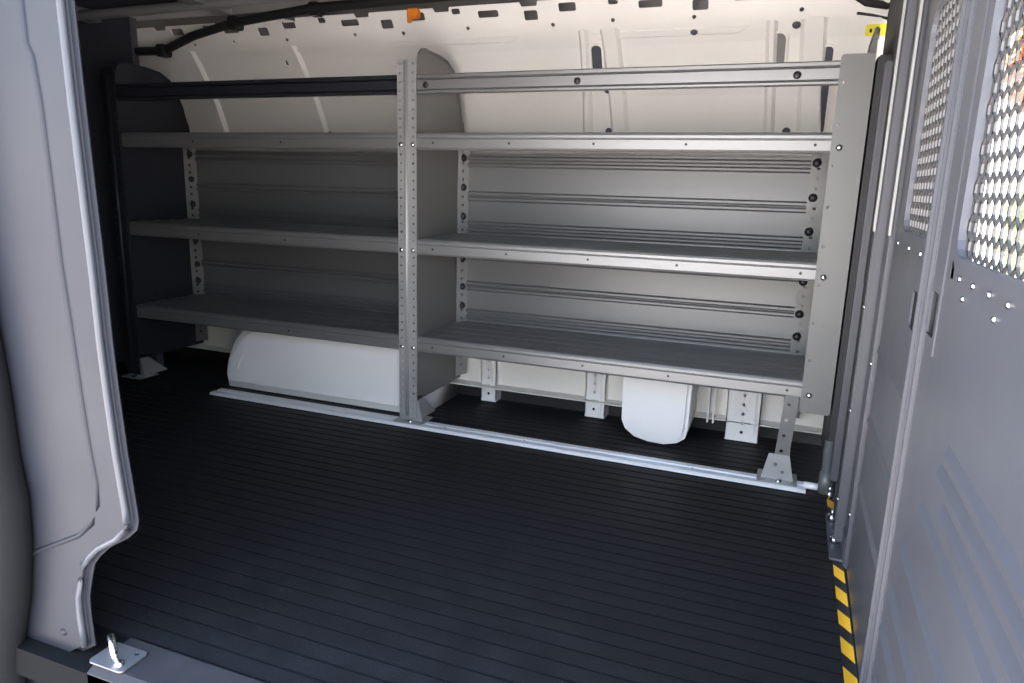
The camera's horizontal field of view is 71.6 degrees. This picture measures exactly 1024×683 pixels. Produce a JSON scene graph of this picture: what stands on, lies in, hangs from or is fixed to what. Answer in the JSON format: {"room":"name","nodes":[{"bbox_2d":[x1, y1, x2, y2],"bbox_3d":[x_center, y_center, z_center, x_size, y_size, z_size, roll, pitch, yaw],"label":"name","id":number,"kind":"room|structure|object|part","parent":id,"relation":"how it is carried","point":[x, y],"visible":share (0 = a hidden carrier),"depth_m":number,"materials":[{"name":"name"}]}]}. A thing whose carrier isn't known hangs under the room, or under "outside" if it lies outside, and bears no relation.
{"room":"vehicle interior","nodes":[
{"label":"vehicle interior","id":0,"kind":"room"},
{"bbox_2d":[75,0,321,23],"bbox_3d":[-0.184,-0.970,1.572,5.050,0.085,1.700,6,13,21],"label":"ceiling","id":1,"kind":"structure","parent":0,"point":[88,11],"depth_m":2.55,"materials":[{"name":"grey"}]},
{"bbox_2d":[15,481,858,682],"bbox_3d":[-0.208,0.418,1.917,5.050,0.054,1.780,6,13,21],"label":"floor","id":2,"kind":"structure","parent":0,"point":[41,662],"depth_m":1.21,"materials":[{"name":"black metal"}]},
{"bbox_2d":[87,638,265,682],"bbox_3d":[-0.125,0.612,1.000,1.190,0.056,0.095,6,13,21],"label":"trim","id":3,"kind":"structure","parent":2,"relation":"on","point":[160,665],"depth_m":1.16,"materials":[{"name":"grey metal"}]},
{"bbox_2d":[90,633,146,672],"bbox_3d":[-0.656,0.509,1.180,0.076,0.040,0.055,6,13,21],"label":"latch plate","id":4,"kind":"object","parent":3,"relation":"on","point":[118,657],"depth_m":1.18,"materials":[{"name":"metal"}]},
{"bbox_2d":[91,352,843,682],"bbox_3d":[-0.910,0.310,2.182,3.516,0.006,1.600,6,13,21],"label":"rubber floor mat","id":5,"kind":"object","parent":2,"relation":"on","point":[271,543],"visible":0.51,"depth_m":1.57,"materials":[{"name":"black rubber"}]},
{"bbox_2d":[100,27,879,486],"bbox_3d":[-0.277,-0.341,2.402,2.564,1.184,0.364,6,13,21],"label":"shelving unit","id":6,"kind":"object","parent":5,"relation":"on","point":[391,241],"visible":1,"depth_m":2.34,"materials":[{"name":"metal"}]},
{"bbox_3d":[-1.485,-0.433,2.697,0.066,1.150,0.004,6,13,21],"label":"post","id":7,"kind":"part","parent":6,"relation":"part of","materials":[{"name":"grey metal"}]},
{"bbox_3d":[-1.392,-0.503,2.830,0.002,1.105,0.330,6,13,21],"label":"panel","id":8,"kind":"part","parent":6,"relation":"part of","materials":[{"name":"grey metal"}]},
{"bbox_3d":[-0.780,-0.592,2.746,1.169,0.274,0.007,6,13,21],"label":"panel","id":9,"kind":"part","parent":6,"relation":"part of","materials":[{"name":"grey metal"}]},
{"bbox_3d":[-0.789,-0.279,2.816,1.169,0.268,0.007,6,13,21],"label":"panel","id":10,"kind":"part","parent":6,"relation":"part of","materials":[{"name":"grey metal"}]},
{"bbox_3d":[-0.333,-0.297,2.263,0.065,1.135,0.004,6,13,21],"label":"post","id":11,"kind":"part","parent":6,"relation":"part of","materials":[{"name":"grey metal"}]},
{"bbox_3d":[-0.240,-0.375,2.395,0.002,1.105,0.330,6,13,21],"label":"panel","id":12,"kind":"part","parent":6,"relation":"part of","materials":[{"name":"grey metal"}]},
{"bbox_3d":[-0.277,-0.026,2.484,2.408,0.055,0.330,6,13,21],"label":"shelf","id":13,"kind":"part","parent":6,"relation":"part of","materials":[{"name":"metal"}]},
{"bbox_3d":[-0.268,-0.337,2.415,2.408,0.055,0.330,6,13,21],"label":"shelf","id":14,"kind":"part","parent":6,"relation":"part of","materials":[{"name":"metal"}]},
{"bbox_3d":[-0.259,-0.653,2.345,2.408,0.055,0.330,6,13,21],"label":"shelf","id":15,"kind":"part","parent":6,"relation":"part of","materials":[{"name":"metal"}]},
{"bbox_3d":[0.365,-0.151,2.379,1.178,0.268,0.007,6,13,21],"label":"panel","id":16,"kind":"part","parent":6,"relation":"part of","materials":[{"name":"grey metal"}]},
{"bbox_3d":[0.374,-0.464,2.310,1.178,0.274,0.007,6,13,21],"label":"panel","id":17,"kind":"part","parent":6,"relation":"part of","materials":[{"name":"grey metal"}]},
{"bbox_3d":[0.801,-0.155,1.855,0.130,1.115,0.036,6,13,21],"label":"post","id":18,"kind":"part","parent":6,"relation":"part of","materials":[{"name":"grey metal"}]},
{"bbox_3d":[0.921,-0.312,1.942,0.002,0.970,0.330,6,13,21],"label":"panel","id":19,"kind":"part","parent":6,"relation":"part of","materials":[{"name":"grey metal"}]},
{"bbox_2d":[209,388,817,493],"bbox_3d":[-0.138,0.290,2.305,2.102,0.021,0.067,6,13,21],"label":"rail","id":20,"kind":"object","parent":5,"relation":"on","point":[638,460],"visible":0.96,"depth_m":2.22,"materials":[{"name":"metal"}]},
{"bbox_3d":[0.821,0.396,1.943,0.042,0.020,0.020,6,13,21],"label":"rail","id":21,"kind":"part","parent":20,"relation":"part of","materials":[{"name":"metal"}]},
{"bbox_2d":[826,497,857,682],"bbox_3d":[0.653,0.521,1.402,0.022,0.001,1.108,6,13,21],"label":"tape","id":22,"kind":"object","parent":5,"relation":"on","point":[845,631],"visible":0.77,"depth_m":1.35,"materials":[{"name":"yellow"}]},
{"bbox_2d":[817,0,1023,682],"bbox_3d":[0.632,-0.125,1.170,0.053,1.358,2.079,6,13,21],"label":"wall","id":23,"kind":"structure","parent":2,"relation":"on","point":[922,438],"depth_m":0.86,"materials":[{"name":"grey metal"}]},
{"bbox_3d":[0.794,-0.200,1.525,0.003,1.356,1.285,6,13,21],"label":"wing panel","id":24,"kind":"part","parent":23,"relation":"part of","materials":[{"name":"grey paint"}]},
{"bbox_2d":[77,0,889,443],"bbox_3d":[-0.606,-0.506,2.640,3.610,1.405,0.240,6,13,21],"label":"wall","id":25,"kind":"structure","parent":0,"point":[472,35],"depth_m":2.36,"materials":[{"name":"white paint"}]},
{"bbox_2d":[134,0,457,57],"bbox_3d":[-0.862,-1.094,2.515,2.401,0.184,0.062,6,13,21],"label":"harness","id":26,"kind":"object","parent":25,"relation":"attached to","point":[315,9],"visible":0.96,"depth_m":2.48,"materials":[{"name":"black plastic"}]},
{"bbox_2d":[227,330,456,411],"bbox_3d":[-0.661,0.053,2.693,0.855,0.283,0.314,6,13,21],"label":"wheel arch","id":27,"kind":"object","parent":25,"relation":"attached to","point":[332,371],"visible":0.59,"depth_m":2.56,"materials":[{"name":"white paint"}]},
{"bbox_2d":[407,8,419,22],"bbox_3d":[-0.322,-1.062,2.317,0.040,0.045,0.032,6,13,21],"label":"clip","id":28,"kind":"object","parent":25,"relation":"attached to","point":[412,13],"visible":1,"depth_m":2.31,"materials":[{"name":"orange plastic"}]},
{"bbox_2d":[168,347,821,445],"bbox_3d":[-0.609,0.060,2.884,3.550,0.206,0.015,6,13,21],"label":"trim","id":29,"kind":"structure","parent":25,"relation":"attached to","point":[767,432],"depth_m":2.59,"materials":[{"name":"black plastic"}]},
{"bbox_3d":[-0.608,-1.088,2.463,3.610,0.074,0.050,6,13,21],"label":"header rail","id":30,"kind":"part","parent":25,"relation":"part of","materials":[{"name":"white metal"}]},
{"bbox_3d":[0.267,-0.889,2.231,0.045,0.087,0.051,6,13,21],"label":"slot frame","id":31,"kind":"part","parent":25,"relation":"part of","materials":[{"name":"white paint"}]},
{"bbox_2d":[622,377,716,443],"bbox_3d":[0.513,0.170,2.299,0.276,0.277,0.218,6,13,21],"label":"housing","id":32,"kind":"object","parent":25,"relation":"attached to","point":[660,412],"visible":0.65,"depth_m":2.22,"materials":[{"name":"paint"}]},
{"bbox_3d":[0.767,-0.822,2.051,0.050,0.135,0.076,6,13,21],"label":"slot frame","id":33,"kind":"part","parent":25,"relation":"part of","materials":[{"name":"white paint"}]},
{"bbox_3d":[0.901,-0.725,2.058,0.042,0.245,0.107,6,13,21],"label":"slot frame","id":34,"kind":"part","parent":25,"relation":"part of","materials":[{"name":"white paint"}]},
{"bbox_2d":[856,0,889,19],"bbox_3d":[0.974,-0.901,1.873,0.223,0.110,0.061,4,13,13],"label":"loose cable","id":35,"kind":"object","parent":25,"relation":"attached to","point":[879,4],"visible":0.54,"depth_m":1.88,"materials":[{"name":"black plastic"}]},
{"bbox_2d":[865,24,886,35],"bbox_3d":[0.989,-0.846,1.928,0.052,0.027,0.018,6,13,21],"label":"sticker","id":36,"kind":"object","parent":25,"relation":"attached to","point":[870,28],"visible":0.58,"depth_m":1.93,"materials":[{"name":"yellow paper"}]},
{"bbox_2d":[908,0,1023,280],"bbox_3d":[1.810,-0.268,1.923,1.440,1.420,0.050,6,13,21],"label":"mesh screen","id":37,"kind":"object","parent":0,"point":[1006,1],"depth_m":2.03,"materials":[{"name":"grey metal"}]},
{"bbox_3d":[-1.150,-0.024,1.286,3.650,1.860,0.130,6,13,21],"label":"wall","id":38,"kind":"structure","parent":0,"visible":0},
{"bbox_2d":[0,327,32,682],"bbox_3d":[-0.851,-0.018,1.111,0.145,1.703,0.054,6,13,21],"label":"van door","id":39,"kind":"structure","parent":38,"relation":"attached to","point":[16,533],"depth_m":1.16,"materials":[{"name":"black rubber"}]},
{"bbox_2d":[0,0,139,682],"bbox_3d":[-0.802,-0.068,1.155,0.521,1.660,0.096,6,13,21],"label":"trim","id":40,"kind":"structure","parent":38,"relation":"attached to","point":[56,325],"depth_m":1.07,"materials":[{"name":"grey plastic"}]},
{"label":"outside","id":41,"kind":"structure","parent":0,"visible":0},
{"bbox_2d":[976,219,1013,268],"bbox_3d":[4.348,-0.780,11.265,80.000,0.080,100.000,6,13,21],"label":"ground","id":42,"kind":"structure","parent":41,"point":[984,225],"depth_m":23.36,"materials":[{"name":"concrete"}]},
{"bbox_2d":[990,186,1023,277],"bbox_3d":[6.350,-0.961,7.119,2.712,2.232,1.141,6,13,21],"label":"hedge","id":43,"kind":"object","parent":42,"relation":"on","point":[1014,256],"visible":0.25,"depth_m":7.49,"materials":[{"name":"green plant"}]},
{"bbox_2d":[1003,28,1023,113],"bbox_3d":[6.973,-2.328,8.772,1.918,4.162,1.978,6,13,21],"label":"autumn tree","id":44,"kind":"object","parent":42,"relation":"on","point":[1021,30],"visible":0.29,"depth_m":8.92,"materials":[{"name":"orange plant"}]}
]}

